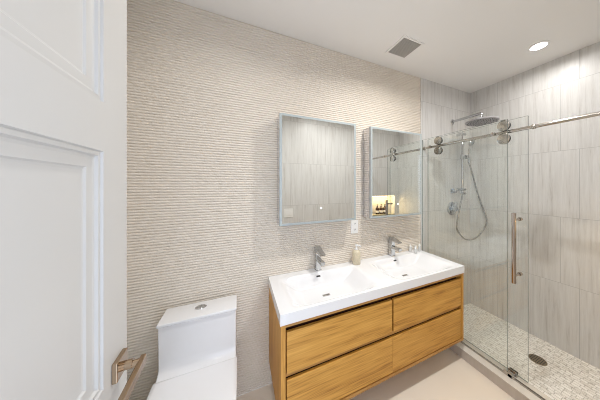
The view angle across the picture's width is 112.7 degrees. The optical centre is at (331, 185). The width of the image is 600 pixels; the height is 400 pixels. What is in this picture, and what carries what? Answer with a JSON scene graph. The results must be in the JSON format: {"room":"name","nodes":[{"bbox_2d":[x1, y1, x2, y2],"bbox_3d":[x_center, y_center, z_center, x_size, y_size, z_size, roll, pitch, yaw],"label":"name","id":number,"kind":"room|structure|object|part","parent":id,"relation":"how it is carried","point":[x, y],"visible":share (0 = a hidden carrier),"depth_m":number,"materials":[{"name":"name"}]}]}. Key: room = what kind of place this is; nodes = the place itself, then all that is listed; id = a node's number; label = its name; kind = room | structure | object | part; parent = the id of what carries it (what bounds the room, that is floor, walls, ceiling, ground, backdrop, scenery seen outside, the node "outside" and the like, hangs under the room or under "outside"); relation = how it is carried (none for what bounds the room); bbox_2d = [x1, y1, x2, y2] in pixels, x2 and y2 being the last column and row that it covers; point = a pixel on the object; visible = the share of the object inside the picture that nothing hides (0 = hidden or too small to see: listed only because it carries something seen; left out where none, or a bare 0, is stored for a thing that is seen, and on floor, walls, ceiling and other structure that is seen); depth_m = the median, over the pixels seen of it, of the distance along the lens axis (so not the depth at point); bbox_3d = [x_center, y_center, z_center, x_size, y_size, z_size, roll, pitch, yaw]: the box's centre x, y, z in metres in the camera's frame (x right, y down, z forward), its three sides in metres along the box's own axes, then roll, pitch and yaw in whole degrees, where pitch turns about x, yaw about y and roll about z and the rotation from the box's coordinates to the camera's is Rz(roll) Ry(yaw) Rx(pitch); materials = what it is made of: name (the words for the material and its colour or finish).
{"room":"bathroom","nodes":[
{"label":"bathroom","id":0,"kind":"room"},
{"bbox_2d":[127,0,469,399],"bbox_3d":[0.237,0.182,1.817,3.375,2.625,0.101,0,0,-25],"label":"wall","id":1,"kind":"structure","parent":0,"point":[207,91],"depth_m":1.36,"materials":[{"name":"tile"}]},
{"bbox_2d":[236,382,271,396],"bbox_3d":[-0.145,1.443,1.588,2.290,0.004,0.010,0,0,-25],"label":"baseboard","id":2,"kind":"structure","parent":1,"relation":"attached to","point":[271,382],"depth_m":1.40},
{"bbox_2d":[277,113,355,225],"bbox_3d":[-0.106,-0.109,1.538,0.610,0.782,0.120,0,0,-25],"label":"upper cabinet","id":3,"kind":"object","parent":1,"relation":"attached to","point":[316,157],"visible":1,"depth_m":1.47,"materials":[{"name":"metal"}]},
{"bbox_2d":[351,220,357,233],"bbox_3d":[0.200,0.364,1.741,0.070,0.116,0.009,0,0,-25],"label":"wall socket","id":4,"kind":"object","parent":1,"relation":"attached to","point":[354,223],"visible":1,"depth_m":1.74,"materials":[{"name":"white plastic"}]},
{"bbox_2d":[269,273,463,399],"bbox_3d":[0.316,1.002,1.540,1.487,0.556,0.468,0,0,-25],"label":"vanity cabinet","id":5,"kind":"object","parent":1,"relation":"attached to","point":[341,354],"visible":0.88,"depth_m":1.25,"materials":[{"name":"brown wood"}]},
{"bbox_3d":[-0.348,1.002,1.234,0.024,0.556,0.468,0,0,-25],"label":"panel","id":6,"kind":"part","parent":5,"relation":"part of","materials":[{"name":"brown wood"}]},
{"bbox_3d":[0.080,0.877,1.188,0.702,0.219,0.018,0,0,-25],"label":"drawer","id":7,"kind":"part","parent":5,"relation":"part of","materials":[{"name":"brown wood"}]},
{"bbox_3d":[0.083,1.139,1.189,0.708,0.235,0.018,0,0,-25],"label":"drawer","id":8,"kind":"part","parent":5,"relation":"part of","materials":[{"name":"brown wood"}]},
{"bbox_2d":[268,249,463,326],"bbox_3d":[0.317,0.714,1.539,1.495,0.098,0.472,0,0,-25],"label":"double sink","id":9,"kind":"object","parent":5,"relation":"in","point":[297,296],"visible":0.98,"depth_m":1.44,"materials":[{"name":"white ceramic"}]},
{"bbox_2d":[314,246,325,270],"bbox_3d":[-0.091,0.575,1.523,0.046,0.180,0.135,0,0,-25],"label":"faucet","id":10,"kind":"object","parent":9,"relation":"on","point":[319,252],"visible":1,"depth_m":1.54,"materials":[{"name":"silver metal"}]},
{"bbox_3d":[-0.092,0.504,1.525,0.043,0.039,0.123,0,0,-25],"label":"lever","id":11,"kind":"part","parent":10,"relation":"part of","materials":[{"name":"silver metal"}]},
{"bbox_3d":[-0.083,0.581,1.505,0.032,0.024,0.095,0,0,-25],"label":"spout","id":12,"kind":"part","parent":10,"relation":"part of","materials":[{"name":"silver metal"}]},
{"bbox_2d":[352,244,360,264],"bbox_3d":[0.210,0.583,1.680,0.068,0.165,0.072,0,0,-25],"label":"soap dispenser","id":13,"kind":"object","parent":9,"relation":"on","point":[356,254],"visible":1,"depth_m":1.66,"materials":[{"name":"beige glass"}]},
{"bbox_2d":[389,236,401,256],"bbox_3d":[0.586,0.575,1.835,0.046,0.180,0.135,0,0,-25],"label":"faucet","id":14,"kind":"object","parent":9,"relation":"on","point":[392,240],"visible":1,"depth_m":1.85,"materials":[{"name":"silver metal"}]},
{"bbox_3d":[0.585,0.504,1.837,0.043,0.039,0.123,0,0,-25],"label":"lever","id":15,"kind":"part","parent":14,"relation":"part of","materials":[{"name":"silver metal"}]},
{"bbox_3d":[0.595,0.581,1.817,0.032,0.024,0.095,0,0,-25],"label":"spout","id":16,"kind":"part","parent":14,"relation":"part of","materials":[{"name":"silver metal"}]},
{"bbox_3d":[0.401,1.000,1.356,1.435,0.022,0.028,0,0,-25],"label":"finger rail","id":17,"kind":"part","parent":5,"relation":"part of","materials":[{"name":"brown wood"}]},
{"bbox_3d":[0.407,0.732,1.343,1.439,0.015,0.034,0,0,-25],"label":"rail","id":18,"kind":"part","parent":5,"relation":"part of","materials":[{"name":"brown wood"}]},
{"bbox_3d":[0.316,1.271,1.540,1.439,0.018,0.468,0,0,-25],"label":"panel","id":19,"kind":"part","parent":5,"relation":"part of","materials":[{"name":"brown wood"}]},
{"bbox_3d":[0.731,1.139,1.488,0.716,0.235,0.018,0,0,-25],"label":"drawer","id":20,"kind":"part","parent":5,"relation":"part of","materials":[{"name":"brown wood"}]},
{"bbox_3d":[0.734,0.877,1.489,0.708,0.219,0.018,0,0,-25],"label":"drawer","id":21,"kind":"part","parent":5,"relation":"part of","materials":[{"name":"brown wood"}]},
{"bbox_3d":[0.981,1.002,1.847,0.024,0.556,0.468,0,0,-25],"label":"panel","id":22,"kind":"part","parent":5,"relation":"part of","materials":[{"name":"brown wood"}]},
{"bbox_2d":[363,126,421,218],"bbox_3d":[0.575,-0.109,1.852,0.597,0.782,0.120,0,0,-25],"label":"upper cabinet","id":23,"kind":"object","parent":1,"relation":"attached to","point":[392,159],"visible":1,"depth_m":1.77,"materials":[{"name":"metal"}]},
{"bbox_3d":[0.595,-0.109,1.809,0.597,0.782,0.019,0,0,-25],"label":"mirror door","id":24,"kind":"part","parent":23,"relation":"part of","materials":[{"name":"metal"}]},
{"bbox_2d":[420,78,420,244],"bbox_3d":[0.934,0.158,2.082,0.006,2.575,0.003,0,0,-25],"label":"trim","id":25,"kind":"structure","parent":1,"relation":"attached to","point":[420,78],"depth_m":2.08,"materials":[{"name":"metal"}]},
{"bbox_2d":[447,202,457,214],"bbox_3d":[1.394,0.267,2.265,0.156,0.156,0.053,0,0,-25],"label":"shower valve","id":26,"kind":"object","parent":1,"relation":"attached to","point":[452,208],"visible":1,"depth_m":2.26,"materials":[{"name":"silver metal"}]},
{"bbox_3d":[1.397,0.246,2.262,0.063,0.102,0.045,0,0,-25],"label":"lever","id":27,"kind":"part","parent":26,"relation":"part of","materials":[{"name":"silver metal"}]},
{"bbox_2d":[456,132,487,239],"bbox_3d":[1.568,0.009,2.260,0.334,1.237,0.127,0,0,8],"label":"shower","id":28,"kind":"object","parent":1,"relation":"attached to","point":[461,134],"visible":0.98,"depth_m":2.25,"materials":[{"name":"silver metal"}]},
{"bbox_2d":[451,112,499,125],"bbox_3d":[1.485,-0.698,2.089,0.280,0.126,0.449,0,0,-25],"label":"shower head","id":29,"kind":"object","parent":1,"relation":"attached to","point":[482,120],"visible":0.98,"depth_m":2.01},
{"bbox_3d":[1.461,-0.710,2.143,0.027,0.073,0.314,0,0,-25],"label":"arm","id":30,"kind":"part","parent":29,"relation":"part of","materials":[{"name":"silver metal"}]},
{"bbox_2d":[423,111,599,149],"bbox_3d":[1.273,-0.389,1.436,0.058,0.040,1.458,0,0,-25],"label":"rail","id":31,"kind":"object","parent":1,"relation":"attached to","point":[533,126],"visible":1,"depth_m":1.34,"materials":[{"name":"metal"}]},
{"bbox_2d":[429,116,528,382],"bbox_3d":[1.155,0.437,1.709,0.106,1.828,0.798,0,0,-25],"label":"sliding shower door","id":32,"kind":"structure","parent":31,"relation":"hanging from","point":[502,125],"depth_m":1.37,"materials":[{"name":"clear glass"}]},
{"bbox_3d":[1.263,0.436,1.376,0.025,0.488,0.025,0,0,-25],"label":"bar handle","id":33,"kind":"part","parent":32,"relation":"part of","materials":[{"name":"metal"}]},
{"bbox_2d":[236,348,514,399],"bbox_3d":[0.145,1.470,0.851,2.400,0.050,1.580,0,0,-25],"label":"floor","id":34,"kind":"structure","parent":0,"point":[445,375],"depth_m":1.42,"materials":[{"name":"tile"}]},
{"bbox_2d":[146,294,236,399],"bbox_3d":[-0.669,1.087,0.949,0.385,0.716,0.680,0,0,-25],"label":"toilet","id":35,"kind":"object","parent":34,"relation":"on","point":[197,359],"visible":1,"depth_m":1.09,"materials":[{"name":"white ceramic"}]},
{"bbox_3d":[-0.629,1.013,0.863,0.385,0.022,0.490,0,0,-25],"label":"seat lid","id":36,"kind":"part","parent":35,"relation":"part of","materials":[{"name":"white ceramic"}]},
{"bbox_3d":[-0.771,0.903,1.171,0.371,0.304,0.184,0,0,-25],"label":"tank","id":37,"kind":"part","parent":35,"relation":"part of","materials":[{"name":"white ceramic"}]},
{"bbox_3d":[-0.777,0.742,1.184,0.377,0.016,0.164,0,0,-25],"label":"tank lid","id":38,"kind":"part","parent":35,"relation":"part of","materials":[{"name":"white ceramic"}]},
{"bbox_2d":[449,339,552,399],"bbox_3d":[1.259,1.429,1.430,0.131,0.131,1.460,0,0,-25],"label":"shower curb","id":39,"kind":"object","parent":34,"relation":"on","point":[510,386],"visible":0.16,"depth_m":1.46,"materials":[{"name":"stone"}]},
{"bbox_2d":[422,119,517,378],"bbox_3d":[1.139,0.444,1.751,0.066,1.841,0.774,0,0,-25],"label":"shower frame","id":40,"kind":"object","parent":39,"relation":"on","point":[510,372],"visible":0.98,"depth_m":1.42,"materials":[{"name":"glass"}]},
{"bbox_2d":[513,378,545,399],"bbox_3d":[1.428,1.361,1.084,0.020,0.005,0.688,0,0,-25],"label":"track","id":41,"kind":"object","parent":39,"relation":"on","point":[515,379],"visible":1,"depth_m":1.32,"materials":[{"name":"metal"}]},
{"bbox_2d":[174,0,599,92],"bbox_3d":[0.567,-1.180,1.100,3.375,0.100,1.680,0,0,-25],"label":"ceiling","id":42,"kind":"structure","parent":0,"point":[470,46],"depth_m":1.42,"materials":[{"name":"paint"}]},
{"bbox_2d":[385,35,423,58],"bbox_3d":[0.595,-1.127,1.630,0.212,0.006,0.212,0,0,-25],"label":"ceiling vent","id":43,"kind":"object","parent":42,"relation":"in","point":[405,46],"visible":1,"depth_m":1.62,"materials":[{"name":"metal"}]},
{"bbox_2d":[389,38,420,57],"bbox_3d":[0.595,-1.127,1.630,0.184,0.005,0.184,0,0,-25],"label":"grille","id":44,"kind":"object","parent":43,"relation":"attached to","point":[404,47],"depth_m":1.62,"materials":[{"name":"grey metal"}]},
{"bbox_2d":[527,40,550,51],"bbox_3d":[1.679,-1.127,1.610,0.136,0.005,0.136,0,0,-25],"label":"recessed light","id":45,"kind":"object","parent":42,"relation":"in","point":[540,45],"visible":1,"depth_m":1.61,"materials":[{"name":"white plastic"}]},
{"bbox_2d":[464,303,599,399],"bbox_3d":[1.660,1.470,1.614,0.760,0.051,1.460,0,0,-25],"label":"floor","id":46,"kind":"structure","parent":0,"point":[566,376],"depth_m":1.66,"materials":[{"name":"tile"}]},
{"bbox_2d":[529,354,547,365],"bbox_3d":[1.701,1.442,1.639,0.112,0.003,0.112,0,0,-25],"label":"floor drain","id":47,"kind":"object","parent":46,"relation":"on","point":[537,359],"visible":0.85,"depth_m":1.64,"materials":[{"name":"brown metal"}]},
{"bbox_2d":[470,42,599,368],"bbox_3d":[2.075,0.182,1.740,0.100,2.625,1.580,0,0,-25],"label":"wall","id":48,"kind":"structure","parent":0,"point":[564,158],"depth_m":1.83,"materials":[{"name":"tile"}]},
{"bbox_3d":[0.083,0.413,0.015,0.745,2.064,0.134,0,0,-25],"label":"trim","id":49,"kind":"structure","parent":0,"visible":0},
{"bbox_2d":[0,0,146,399],"bbox_3d":[-0.378,0.421,0.225,0.087,2.035,0.677,0,0,-27],"label":"door","id":50,"kind":"structure","parent":49,"relation":"attached to","point":[63,63],"depth_m":0.34,"materials":[{"name":"paint"}]},
{"bbox_3d":[-0.402,-0.327,0.216,0.036,0.298,0.451,0,0,-27],"label":"panel","id":51,"kind":"part","parent":50,"relation":"part of","materials":[{"name":"paint"}]},
{"bbox_3d":[-0.402,0.182,0.216,0.036,0.511,0.451,0,0,-27],"label":"panel","id":52,"kind":"part","parent":50,"relation":"part of","materials":[{"name":"paint"}]},
{"bbox_3d":[-0.512,0.435,0.479,0.010,0.046,0.054,0,0,-27],"label":"handle plate","id":53,"kind":"part","parent":50,"relation":"part of","materials":[{"name":"brown metal"}]},
{"bbox_3d":[-0.449,0.442,0.445,0.011,0.022,0.141,0,0,-27],"label":"lever","id":54,"kind":"part","parent":50,"relation":"part of","materials":[{"name":"brown metal"}]}
]}

